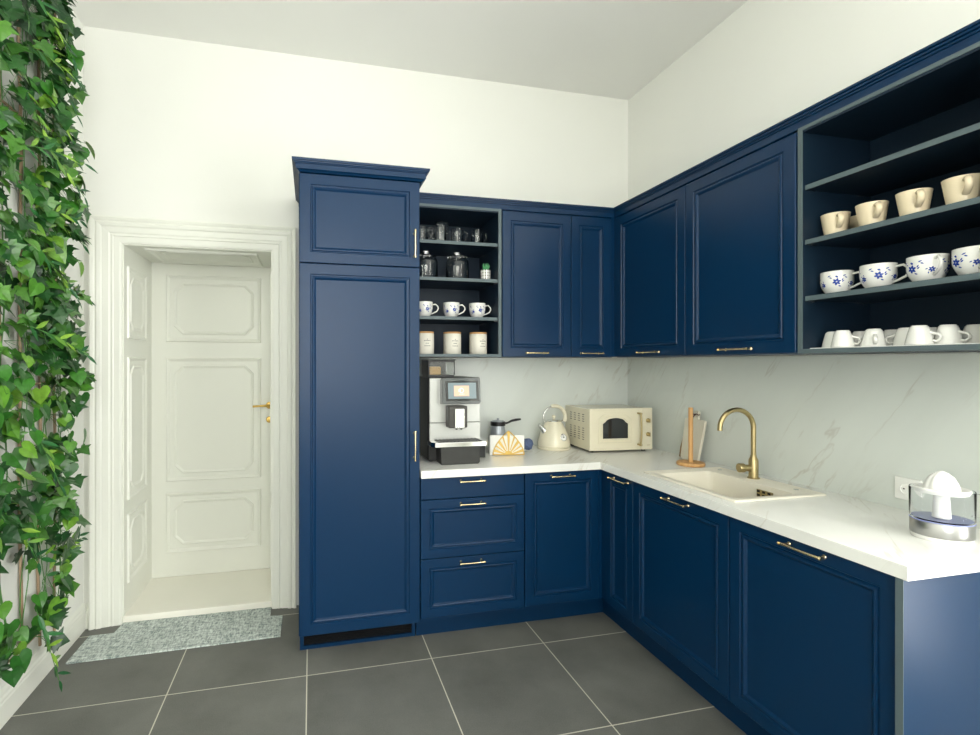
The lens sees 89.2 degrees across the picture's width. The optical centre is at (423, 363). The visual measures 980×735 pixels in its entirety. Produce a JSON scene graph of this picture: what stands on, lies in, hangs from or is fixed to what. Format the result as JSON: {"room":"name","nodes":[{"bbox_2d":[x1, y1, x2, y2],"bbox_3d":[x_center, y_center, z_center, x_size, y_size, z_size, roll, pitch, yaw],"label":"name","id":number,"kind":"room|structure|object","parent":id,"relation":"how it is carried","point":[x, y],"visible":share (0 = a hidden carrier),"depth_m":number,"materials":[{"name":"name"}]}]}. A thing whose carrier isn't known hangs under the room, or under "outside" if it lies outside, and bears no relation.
{"room":"kitchen","nodes":[
{"label":"kitchen","id":0,"kind":"room"},
{"bbox_2d":[0,0,82,689],"bbox_3d":[-1.433,-0.202,0.377,0.200,3.291,4.700,0,0,-13],"label":"wall","id":1,"kind":"structure","parent":0,"point":[9,582],"depth_m":2.20,"materials":[{"name":"white paint"}]},
{"bbox_2d":[0,0,56,662],"bbox_3d":[-1.667,-0.244,1.914,0.029,3.065,1.001,0,0,-13],"label":"trellis","id":2,"kind":"object","parent":1,"relation":"attached to","point":[20,114],"visible":0.18,"depth_m":2.09,"materials":[{"name":"plant"}]},
{"bbox_2d":[0,0,97,691],"bbox_3d":[-1.574,-0.215,1.892,0.300,3.290,1.192,0,0,-6],"label":"climbing ivy","id":3,"kind":"object","parent":2,"relation":"attached to","point":[54,336],"visible":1,"depth_m":2.09,"materials":[{"name":"green plant"}]},
{"bbox_2d":[0,603,85,729],"bbox_3d":[-1.327,1.375,0.402,0.018,0.138,4.700,0,0,-13],"label":"baseboard","id":4,"kind":"structure","parent":1,"relation":"attached to","point":[41,664],"depth_m":2.21,"materials":[{"name":"white wood"}]},
{"bbox_2d":[86,602,87,628],"bbox_3d":[-1.837,1.375,2.687,0.010,0.138,0.018,0,0,-13],"label":"baseboard","id":5,"kind":"structure","parent":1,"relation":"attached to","point":[87,602],"depth_m":2.68,"materials":[{"name":"white wood"}]},
{"bbox_2d":[83,26,627,606],"bbox_3d":[-0.278,-0.202,3.336,3.777,3.291,0.550,0,0,-13],"label":"wall","id":6,"kind":"structure","parent":0,"point":[176,129],"depth_m":2.93,"materials":[{"name":"white paint"}]},
{"bbox_2d":[123,244,151,615],"bbox_3d":[-1.721,0.368,2.973,0.016,2.071,0.489,0,0,-13],"label":"trim","id":7,"kind":"structure","parent":6,"relation":"attached to","point":[137,270],"depth_m":2.95,"materials":[{"name":"white wood"}]},
{"bbox_2d":[88,215,295,629],"bbox_3d":[-1.290,0.317,2.804,1.091,2.253,0.035,0,0,-13],"label":"trim","id":8,"kind":"structure","parent":6,"relation":"attached to","point":[108,234],"depth_m":2.72,"materials":[{"name":"white wood"}]},
{"bbox_2d":[123,568,271,622],"bbox_3d":[-1.347,1.424,3.090,0.796,0.040,0.550,0,0,-13],"label":"door threshold","id":9,"kind":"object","parent":6,"relation":"attached to","point":[187,595],"depth_m":3.00,"materials":[{"name":"wood"}]},
{"bbox_2d":[124,244,270,267],"bbox_3d":[-1.341,-0.659,3.061,0.784,0.016,0.489,0,0,-13],"label":"trim","id":10,"kind":"structure","parent":6,"relation":"attached to","point":[152,253],"depth_m":3.00,"materials":[{"name":"white wood"}]},
{"bbox_2d":[152,263,270,577],"bbox_3d":[-1.393,0.369,3.291,0.788,2.066,0.108,0,0,-13],"label":"door","id":11,"kind":"structure","parent":6,"relation":"in","point":[211,341],"depth_m":3.29,"materials":[{"name":"white wood"}]},
{"bbox_2d":[270,251,271,600],"bbox_3d":[-0.960,0.368,3.148,0.016,2.071,0.489,0,0,-13],"label":"trim","id":12,"kind":"structure","parent":6,"relation":"attached to","point":[271,251],"depth_m":2.91,"materials":[{"name":"white wood"}]},
{"bbox_2d":[420,203,500,357],"bbox_3d":[0.152,-0.471,2.976,0.537,0.862,0.342,0,0,-13],"label":"upper cabinet","id":13,"kind":"object","parent":6,"relation":"attached to","point":[438,290],"visible":0.59,"depth_m":2.99,"materials":[{"name":"blue paint"}]},
{"bbox_2d":[420,226,432,239],"bbox_3d":[-0.001,-0.753,2.891,0.100,0.100,0.074,0,0,12],"label":"glass mug","id":14,"kind":"object","parent":13,"relation":"on","point":[423,229],"visible":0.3,"depth_m":2.86,"materials":[{"name":"clear glass"}]},
{"bbox_2d":[420,331,433,353],"bbox_3d":[0.006,-0.122,2.888,0.105,0.132,0.105,0,0,-15],"label":"canister","id":15,"kind":"object","parent":13,"relation":"in","point":[426,337],"visible":0.72,"depth_m":2.84,"materials":[{"name":"white ceramic"}]},
{"bbox_2d":[419,250,437,276],"bbox_3d":[0.013,-0.581,2.910,0.136,0.176,0.136,0,0,-13],"label":"glass jar","id":16,"kind":"object","parent":13,"relation":"on","point":[428,267],"visible":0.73,"depth_m":2.85,"materials":[{"name":"clear glass"}]},
{"bbox_2d":[420,301,438,315],"bbox_3d":[0.013,-0.317,2.883,0.124,0.091,0.100,0,0,24],"label":"cup","id":17,"kind":"object","parent":13,"relation":"on","point":[426,307],"visible":0.66,"depth_m":2.85,"materials":[{"name":"white ceramic"}]},
{"bbox_2d":[428,224,445,240],"bbox_3d":[0.081,-0.753,2.876,0.100,0.100,0.074,0,0,27],"label":"glass mug","id":18,"kind":"object","parent":13,"relation":"on","point":[439,230],"visible":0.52,"depth_m":2.84,"materials":[{"name":"clear glass"}]},
{"bbox_2d":[436,222,450,240],"bbox_3d":[0.120,-0.776,2.972,0.099,0.145,0.078,0,0,9],"label":"glass","id":19,"kind":"object","parent":13,"relation":"on","point":[437,223],"visible":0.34,"depth_m":2.95,"materials":[{"name":"white"}]},
{"bbox_2d":[443,332,460,353],"bbox_3d":[0.168,-0.122,2.925,0.105,0.132,0.105,0,0,-17],"label":"canister","id":20,"kind":"object","parent":13,"relation":"in","point":[451,340],"visible":0.88,"depth_m":2.88,"materials":[{"name":"white ceramic"}]},
{"bbox_2d":[443,302,465,316],"bbox_3d":[0.173,-0.317,2.919,0.124,0.091,0.100,0,0,26],"label":"cup","id":21,"kind":"object","parent":13,"relation":"on","point":[449,308],"visible":0.91,"depth_m":2.89,"materials":[{"name":"white ceramic"}]},
{"bbox_2d":[446,252,468,277],"bbox_3d":[0.201,-0.581,2.953,0.136,0.176,0.136,0,0,-13],"label":"glass jar","id":22,"kind":"object","parent":13,"relation":"on","point":[457,266],"visible":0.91,"depth_m":2.90,"materials":[{"name":"clear glass"}]},
{"bbox_2d":[451,228,467,241],"bbox_3d":[0.207,-0.753,2.953,0.074,0.100,0.100,0,0,40],"label":"glass mug","id":23,"kind":"object","parent":13,"relation":"on","point":[456,233],"visible":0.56,"depth_m":2.91,"materials":[{"name":"clear glass"}]},
{"bbox_2d":[469,332,486,353],"bbox_3d":[0.326,-0.122,2.961,0.105,0.132,0.105,0,0,-27],"label":"canister","id":24,"kind":"object","parent":13,"relation":"in","point":[477,340],"visible":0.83,"depth_m":2.92,"materials":[{"name":"white ceramic"}]},
{"bbox_2d":[471,229,486,242],"bbox_3d":[0.333,-0.753,2.969,0.100,0.100,0.074,0,0,5],"label":"glass mug","id":25,"kind":"object","parent":13,"relation":"on","point":[476,234],"visible":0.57,"depth_m":2.94,"materials":[{"name":"clear glass"}]},
{"bbox_2d":[469,303,490,316],"bbox_3d":[0.329,-0.317,2.967,0.123,0.091,0.099,0,0,-39],"label":"cup","id":26,"kind":"object","parent":13,"relation":"on","point":[475,309],"visible":0.88,"depth_m":2.92,"materials":[{"name":"white ceramic"}]},
{"bbox_2d":[481,263,490,278],"bbox_3d":[0.371,-0.551,2.962,0.061,0.115,0.061,0,0,-13],"label":"potted succulent","id":27,"kind":"object","parent":13,"relation":"on","point":[485,273],"visible":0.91,"depth_m":2.94,"materials":[{"name":"white ceramic"}]},
{"bbox_2d":[420,358,627,446],"bbox_3d":[0.636,0.253,3.257,1.607,0.580,0.012,0,0,-13],"label":"backsplash","id":28,"kind":"structure","parent":6,"relation":"attached to","point":[510,388],"depth_m":3.28,"materials":[{"name":"stone"}]},
{"bbox_2d":[487,210,570,357],"bbox_3d":[0.636,-0.471,3.067,0.446,0.862,0.380,0,0,-13],"label":"upper cabinet","id":29,"kind":"object","parent":6,"relation":"attached to","point":[535,247],"visible":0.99,"depth_m":2.92,"materials":[{"name":"blue paint"}]},
{"bbox_2d":[559,215,613,357],"bbox_3d":[1.003,-0.471,3.152,0.304,0.862,0.380,0,0,-13],"label":"upper cabinet","id":30,"kind":"object","parent":6,"relation":"attached to","point":[592,238],"visible":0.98,"depth_m":3.01,"materials":[{"name":"blue paint"}]},
{"bbox_2d":[0,605,746,734],"bbox_3d":[0.310,1.504,0.777,3.777,0.120,5.100,0,0,-13],"label":"floor","id":31,"kind":"structure","parent":0,"point":[585,674],"depth_m":2.17,"materials":[{"name":"grey tile"}]},
{"bbox_2d":[66,607,282,663],"bbox_3d":[-1.276,1.440,2.642,0.990,0.008,0.348,0,0,-13],"label":"threshold","id":32,"kind":"object","parent":31,"relation":"on","point":[135,638],"visible":1,"depth_m":2.62,"materials":[{"name":"grey stone"}]},
{"bbox_2d":[292,156,429,649],"bbox_3d":[-0.368,0.230,2.711,0.676,2.428,0.624,0,0,-13],"label":"tall cabinet","id":33,"kind":"object","parent":31,"relation":"on","point":[359,222],"visible":1,"depth_m":2.45,"materials":[{"name":"blue paint"}]},
{"bbox_2d":[304,624,410,644],"bbox_3d":[-0.339,1.386,2.558,0.555,0.079,0.016,0,0,-13],"label":"ventilation grille","id":34,"kind":"object","parent":33,"relation":"attached to","point":[397,631],"depth_m":2.55,"materials":[{"name":"black plastic"}]},
{"bbox_2d":[420,474,523,621],"bbox_3d":[0.199,0.958,2.844,0.572,0.742,0.619,0,0,-13],"label":"base cabinet","id":35,"kind":"object","parent":31,"relation":"on","point":[472,527],"visible":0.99,"depth_m":2.58,"materials":[{"name":"blue paint"}]},
{"bbox_2d":[523,469,601,608],"bbox_3d":[0.712,0.958,2.961,0.476,0.742,0.619,0,0,-13],"label":"base cabinet","id":36,"kind":"object","parent":31,"relation":"on","point":[563,509],"visible":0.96,"depth_m":2.70,"materials":[{"name":"blue paint"}]},
{"bbox_2d":[416,598,768,734],"bbox_3d":[0.677,1.387,2.003,1.126,0.114,1.546,0,0,-13],"label":"plinth","id":37,"kind":"object","parent":31,"relation":"on","point":[726,708],"visible":0.67,"depth_m":2.64,"materials":[{"name":"blue paint"}]},
{"bbox_2d":[602,470,636,626],"bbox_3d":[1.287,0.958,2.674,0.619,0.742,0.276,0,0,-13],"label":"base cabinet","id":38,"kind":"object","parent":31,"relation":"on","point":[617,491],"visible":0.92,"depth_m":2.61,"materials":[{"name":"blue paint"}]},
{"bbox_2d":[633,481,733,704],"bbox_3d":[1.383,0.958,2.255,0.619,0.742,0.582,0,0,-13],"label":"base cabinet","id":39,"kind":"object","parent":31,"relation":"on","point":[681,548],"visible":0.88,"depth_m":2.14,"materials":[{"name":"blue paint"}]},
{"bbox_2d":[730,517,894,734],"bbox_3d":[1.512,0.958,1.693,0.619,0.742,0.567,0,0,-13],"label":"base cabinet","id":40,"kind":"object","parent":31,"relation":"on","point":[812,629],"visible":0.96,"depth_m":1.61,"materials":[{"name":"blue paint"}]},
{"bbox_2d":[420,445,979,580],"bbox_3d":[0.869,0.564,2.268,1.618,0.040,2.042,0,0,-13],"label":"countertop","id":41,"kind":"structure","parent":40,"relation":"on","point":[876,536],"depth_m":1.81,"materials":[{"name":"stone"}]},
{"bbox_2d":[420,359,487,464],"bbox_3d":[0.167,0.259,2.884,0.360,0.569,0.470,0,0,-13],"label":"coffee machine","id":42,"kind":"object","parent":41,"relation":"on","point":[449,403],"visible":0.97,"depth_m":2.73,"materials":[{"name":"silver plastic"}]},
{"bbox_2d":[428,438,487,447],"bbox_3d":[0.189,0.434,2.706,0.322,0.025,0.113,0,0,-13],"label":"drip tray","id":43,"kind":"object","parent":42,"relation":"on","point":[432,442],"depth_m":2.67,"materials":[{"name":"silver plastic"}]},
{"bbox_2d":[490,418,520,434],"bbox_3d":[0.512,0.442,3.102,0.205,0.204,0.108,0,0,-13],"label":"coffee pot","id":44,"kind":"object","parent":41,"relation":"on","point":[497,426],"visible":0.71,"depth_m":3.06,"materials":[{"name":"grey metal"}]},
{"bbox_2d":[489,430,524,454],"bbox_3d":[0.497,0.470,2.961,0.207,0.146,0.059,0,0,-1],"label":"napkin holder","id":45,"kind":"object","parent":41,"relation":"on","point":[508,444],"visible":1,"depth_m":2.94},
{"bbox_2d":[524,438,532,451],"bbox_3d":[0.646,0.504,3.076,0.080,0.079,0.080,0,0,-13],"label":"cup","id":46,"kind":"object","parent":41,"relation":"on","point":[528,443],"visible":0.84,"depth_m":3.05,"materials":[{"name":"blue ceramic"}]},
{"bbox_2d":[537,404,570,450],"bbox_3d":[0.841,0.401,3.162,0.250,0.286,0.208,0,0,-13],"label":"kettle","id":47,"kind":"object","parent":41,"relation":"on","point":[553,436],"visible":1,"depth_m":3.10,"materials":[{"name":"beige metal"}]},
{"bbox_2d":[566,404,651,451],"bbox_3d":[1.186,0.408,3.162,0.418,0.271,0.380,0,0,-10],"label":"microwave","id":48,"kind":"object","parent":41,"relation":"on","point":[597,427],"visible":0.99,"depth_m":3.02,"materials":[{"name":"beige metal"}]},
{"bbox_2d":[676,407,704,467],"bbox_3d":[1.433,0.389,2.644,0.138,0.310,0.138,0,0,-13],"label":"paper towel holder","id":49,"kind":"object","parent":41,"relation":"on","point":[690,462],"visible":1,"depth_m":2.63,"materials":[{"name":"brown wood"}]},
{"bbox_2d":[681,410,706,460],"bbox_3d":[1.514,0.402,2.764,0.067,0.281,0.148,0,0,-13],"label":"cutting board","id":50,"kind":"object","parent":41,"relation":"on","point":[699,426],"visible":0.83,"depth_m":2.74,"materials":[{"name":"beige wood"}]},
{"bbox_2d":[643,467,825,502],"bbox_3d":[1.377,0.634,2.244,0.456,0.200,0.549,0,0,-13],"label":"sink","id":51,"kind":"object","parent":41,"relation":"in","point":[727,484],"visible":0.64,"depth_m":2.31,"materials":[{"name":"beige ceramic"}]},
{"bbox_2d":[717,407,759,478],"bbox_3d":[1.466,0.370,2.305,0.207,0.333,0.052,0,0,-2],"label":"tap","id":52,"kind":"object","parent":41,"relation":"on","point":[752,467],"visible":1,"depth_m":2.29,"materials":[{"name":"gold metal"}]},
{"bbox_2d":[908,471,979,544],"bbox_3d":[1.635,0.439,1.528,0.192,0.210,0.136,0,0,21],"label":"juicer","id":53,"kind":"object","parent":41,"relation":"on","point":[941,510],"visible":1,"depth_m":1.50,"materials":[{"name":"white plastic"}]},
{"bbox_2d":[908,483,976,525],"bbox_3d":[1.616,0.436,1.536,0.150,0.094,0.136,0,0,21],"label":"bowl","id":54,"kind":"object","parent":53,"relation":"on","point":[929,504],"depth_m":1.49,"materials":[{"name":"clear plastic"}]},
{"bbox_2d":[895,572,979,734],"bbox_3d":[1.587,1.015,1.408,0.599,0.858,0.019,0,0,-13],"label":"end panel","id":55,"kind":"object","parent":31,"relation":"on","point":[937,620],"visible":0.91,"depth_m":1.36,"materials":[{"name":"blue paint"}]},
{"bbox_2d":[67,0,747,99],"bbox_3d":[0.310,-1.907,0.777,3.777,0.120,5.100,0,0,-13],"label":"ceiling","id":56,"kind":"structure","parent":0,"point":[604,48],"depth_m":2.71,"materials":[{"name":"paint"}]},
{"bbox_2d":[481,270,490,278],"bbox_3d":[0.371,-0.527,2.962,0.061,0.068,0.061,0,0,-13],"label":"pot","id":57,"kind":"object","parent":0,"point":[485,274],"depth_m":2.94,"materials":[{"name":"white ceramic"}]},
{"bbox_2d":[628,0,979,358],"bbox_3d":[2.077,-0.202,1.183,0.250,3.291,4.700,0,0,-13],"label":"wall","id":58,"kind":"structure","parent":0,"point":[767,62],"depth_m":2.42,"materials":[{"name":"white paint"}]},
{"bbox_2d":[614,184,716,356],"bbox_3d":[1.386,-0.471,2.780,0.380,0.862,0.594,0,0,-13],"label":"upper cabinet","id":59,"kind":"object","parent":58,"relation":"attached to","point":[650,239],"visible":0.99,"depth_m":2.70,"materials":[{"name":"blue paint"}]},
{"bbox_2d":[420,19,979,217],"bbox_3d":[0.761,-0.931,2.046,1.310,0.056,1.811,0,0,-13],"label":"crown molding","id":60,"kind":"structure","parent":59,"relation":"on","point":[968,35],"depth_m":2.06,"materials":[{"name":"blue paint"}]},
{"bbox_2d":[686,131,827,355],"bbox_3d":[1.517,-0.471,2.209,0.380,0.862,0.575,0,0,-13],"label":"upper cabinet","id":61,"kind":"object","parent":58,"relation":"attached to","point":[742,215],"visible":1,"depth_m":2.12,"materials":[{"name":"blue paint"}]},
{"bbox_2d":[628,353,979,527],"bbox_3d":[1.661,0.253,2.411,0.011,0.580,2.119,0,0,-13],"label":"backsplash","id":62,"kind":"structure","parent":58,"relation":"attached to","point":[848,425],"depth_m":2.08,"materials":[{"name":"stone"}]},
{"bbox_2d":[895,476,921,499],"bbox_3d":[1.785,0.463,1.816,0.012,0.081,0.081,0,0,-13],"label":"wall socket","id":63,"kind":"object","parent":62,"relation":"attached to","point":[901,483],"visible":0.6,"depth_m":1.83,"materials":[{"name":"white plastic"}]},
{"bbox_2d":[900,483,908,494],"bbox_3d":[1.781,0.463,1.815,0.002,0.043,0.043,0,0,-13],"label":"socket","id":64,"kind":"object","parent":63,"relation":"attached to","point":[903,486],"depth_m":1.82,"materials":[{"name":"white plastic"}]},
{"bbox_2d":[798,41,979,353],"bbox_3d":[1.669,-0.471,1.635,0.342,0.862,0.602,0,0,-13],"label":"open shelving unit","id":65,"kind":"object","parent":58,"relation":"attached to","point":[921,129],"visible":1,"depth_m":1.76,"materials":[{"name":"blue paint"}]},
{"bbox_2d":[820,211,850,234],"bbox_3d":[1.533,-0.515,1.838,0.107,0.088,0.089,0,0,-32],"label":"mug","id":66,"kind":"object","parent":65,"relation":"on","point":[833,222],"visible":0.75,"depth_m":1.81,"materials":[{"name":"ceramic"}]},
{"bbox_2d":[820,270,860,293],"bbox_3d":[1.545,-0.300,1.831,0.100,0.086,0.123,0,0,9],"label":"cup","id":67,"kind":"object","parent":65,"relation":"on","point":[838,280],"visible":0.84,"depth_m":1.81,"materials":[{"name":"white ceramic"}]},
{"bbox_2d":[848,215,858,228],"bbox_3d":[1.664,-0.515,1.878,0.089,0.088,0.108,0,0,4],"label":"mug","id":68,"kind":"object","parent":65,"relation":"on","point":[853,223],"visible":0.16,"depth_m":1.86,"materials":[{"name":"ceramic"}]},
{"bbox_2d":[855,200,888,225],"bbox_3d":[1.561,-0.515,1.719,0.107,0.088,0.089,0,0,-32],"label":"mug","id":69,"kind":"object","parent":65,"relation":"on","point":[870,212],"visible":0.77,"depth_m":1.70,"materials":[{"name":"ceramic"}]},
{"bbox_2d":[859,262,906,287],"bbox_3d":[1.576,-0.300,1.697,0.100,0.086,0.123,0,0,9],"label":"cup","id":70,"kind":"object","parent":65,"relation":"on","point":[885,273],"visible":0.85,"depth_m":1.67,"materials":[{"name":"white ceramic"}]},
{"bbox_2d":[810,343,979,348],"bbox_3d":[1.666,-0.058,1.638,0.288,0.004,0.540,0,0,-13],"label":"tray","id":71,"kind":"object","parent":65,"relation":"in","point":[953,343],"visible":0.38,"depth_m":1.58,"materials":[{"name":"white plastic"}]},
{"bbox_2d":[821,331,834,347],"bbox_3d":[1.544,-0.091,1.854,0.069,0.061,0.080,0,0,13],"label":"espresso cup","id":72,"kind":"object","parent":71,"relation":"on","point":[827,340],"visible":0.41,"depth_m":1.85,"materials":[{"name":"white ceramic"}]},
{"bbox_2d":[830,330,861,346],"bbox_3d":[1.520,-0.091,1.780,0.069,0.061,0.080,0,0,-7],"label":"espresso cup","id":73,"kind":"object","parent":71,"relation":"on","point":[841,338],"visible":0.96,"depth_m":1.76,"materials":[{"name":"white ceramic"}]},
{"bbox_2d":[852,331,864,346],"bbox_3d":[1.638,-0.091,1.842,0.080,0.061,0.069,0,0,21],"label":"espresso cup","id":74,"kind":"object","parent":71,"relation":"on","point":[856,333],"visible":0.3,"depth_m":1.83,"materials":[{"name":"white ceramic"}]},
{"bbox_2d":[861,329,886,345],"bbox_3d":[1.565,-0.091,1.707,0.069,0.061,0.080,0,0,1],"label":"espresso cup","id":75,"kind":"object","parent":71,"relation":"on","point":[871,337],"visible":0.88,"depth_m":1.69,"materials":[{"name":"white ceramic"}]},
{"bbox_2d":[883,329,896,345],"bbox_3d":[1.672,-0.091,1.752,0.069,0.061,0.080,0,0,-39],"label":"espresso cup","id":76,"kind":"object","parent":71,"relation":"on","point":[886,332],"visible":0.19,"depth_m":1.74,"materials":[{"name":"white ceramic"}]},
{"bbox_2d":[885,328,908,344],"bbox_3d":[1.625,-0.091,1.666,0.069,0.061,0.080,0,0,-7],"label":"espresso cup","id":77,"kind":"object","parent":71,"relation":"on","point":[900,335],"visible":0.5,"depth_m":1.66,"materials":[{"name":"white ceramic"}]},
{"bbox_2d":[904,325,942,344],"bbox_3d":[1.571,-0.091,1.556,0.069,0.061,0.080,0,0,13],"label":"espresso cup","id":78,"kind":"object","parent":71,"relation":"on","point":[917,334],"visible":0.98,"depth_m":1.54,"materials":[{"name":"white ceramic"}]},
{"bbox_2d":[930,327,936,338],"bbox_3d":[1.700,-0.091,1.653,0.069,0.061,0.080,0,0,21],"label":"espresso cup","id":79,"kind":"object","parent":71,"relation":"on","point":[933,329],"visible":0.05,"depth_m":1.63,"materials":[{"name":"white ceramic"}]},
{"bbox_2d":[934,324,971,343],"bbox_3d":[1.635,-0.091,1.528,0.080,0.061,0.069,0,0,36],"label":"espresso cup","id":80,"kind":"object","parent":71,"relation":"on","point":[951,333],"visible":0.84,"depth_m":1.51,"materials":[{"name":"white ceramic"}]},
{"bbox_2d":[962,324,979,342],"bbox_3d":[1.704,-0.091,1.519,0.069,0.061,0.080,0,0,28],"label":"espresso cup","id":81,"kind":"object","parent":71,"relation":"on","point":[974,329],"visible":0.66,"depth_m":1.51,"materials":[{"name":"white ceramic"}]},
{"bbox_2d":[895,188,932,215],"bbox_3d":[1.597,-0.515,1.594,0.089,0.088,0.107,0,0,-3],"label":"mug","id":82,"kind":"object","parent":65,"relation":"on","point":[919,199],"visible":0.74,"depth_m":1.57,"materials":[{"name":"ceramic"}]},
{"bbox_2d":[906,253,950,281],"bbox_3d":[1.610,-0.300,1.561,0.100,0.086,0.123,0,0,-8],"label":"cup","id":83,"kind":"object","parent":65,"relation":"on","point":[936,265],"visible":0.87,"depth_m":1.54,"materials":[{"name":"white ceramic"}]},
{"bbox_2d":[941,173,979,204],"bbox_3d":[1.623,-0.515,1.475,0.089,0.088,0.107,0,0,2],"label":"mug","id":84,"kind":"object","parent":65,"relation":"on","point":[966,186],"visible":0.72,"depth_m":1.46,"materials":[{"name":"ceramic"}]},
{"bbox_2d":[951,245,979,274],"bbox_3d":[1.634,-0.300,1.446,0.100,0.086,0.123,0,0,4],"label":"cup","id":85,"kind":"object","parent":65,"relation":"on","point":[965,260],"visible":0.86,"depth_m":1.44,"materials":[{"name":"white ceramic"}]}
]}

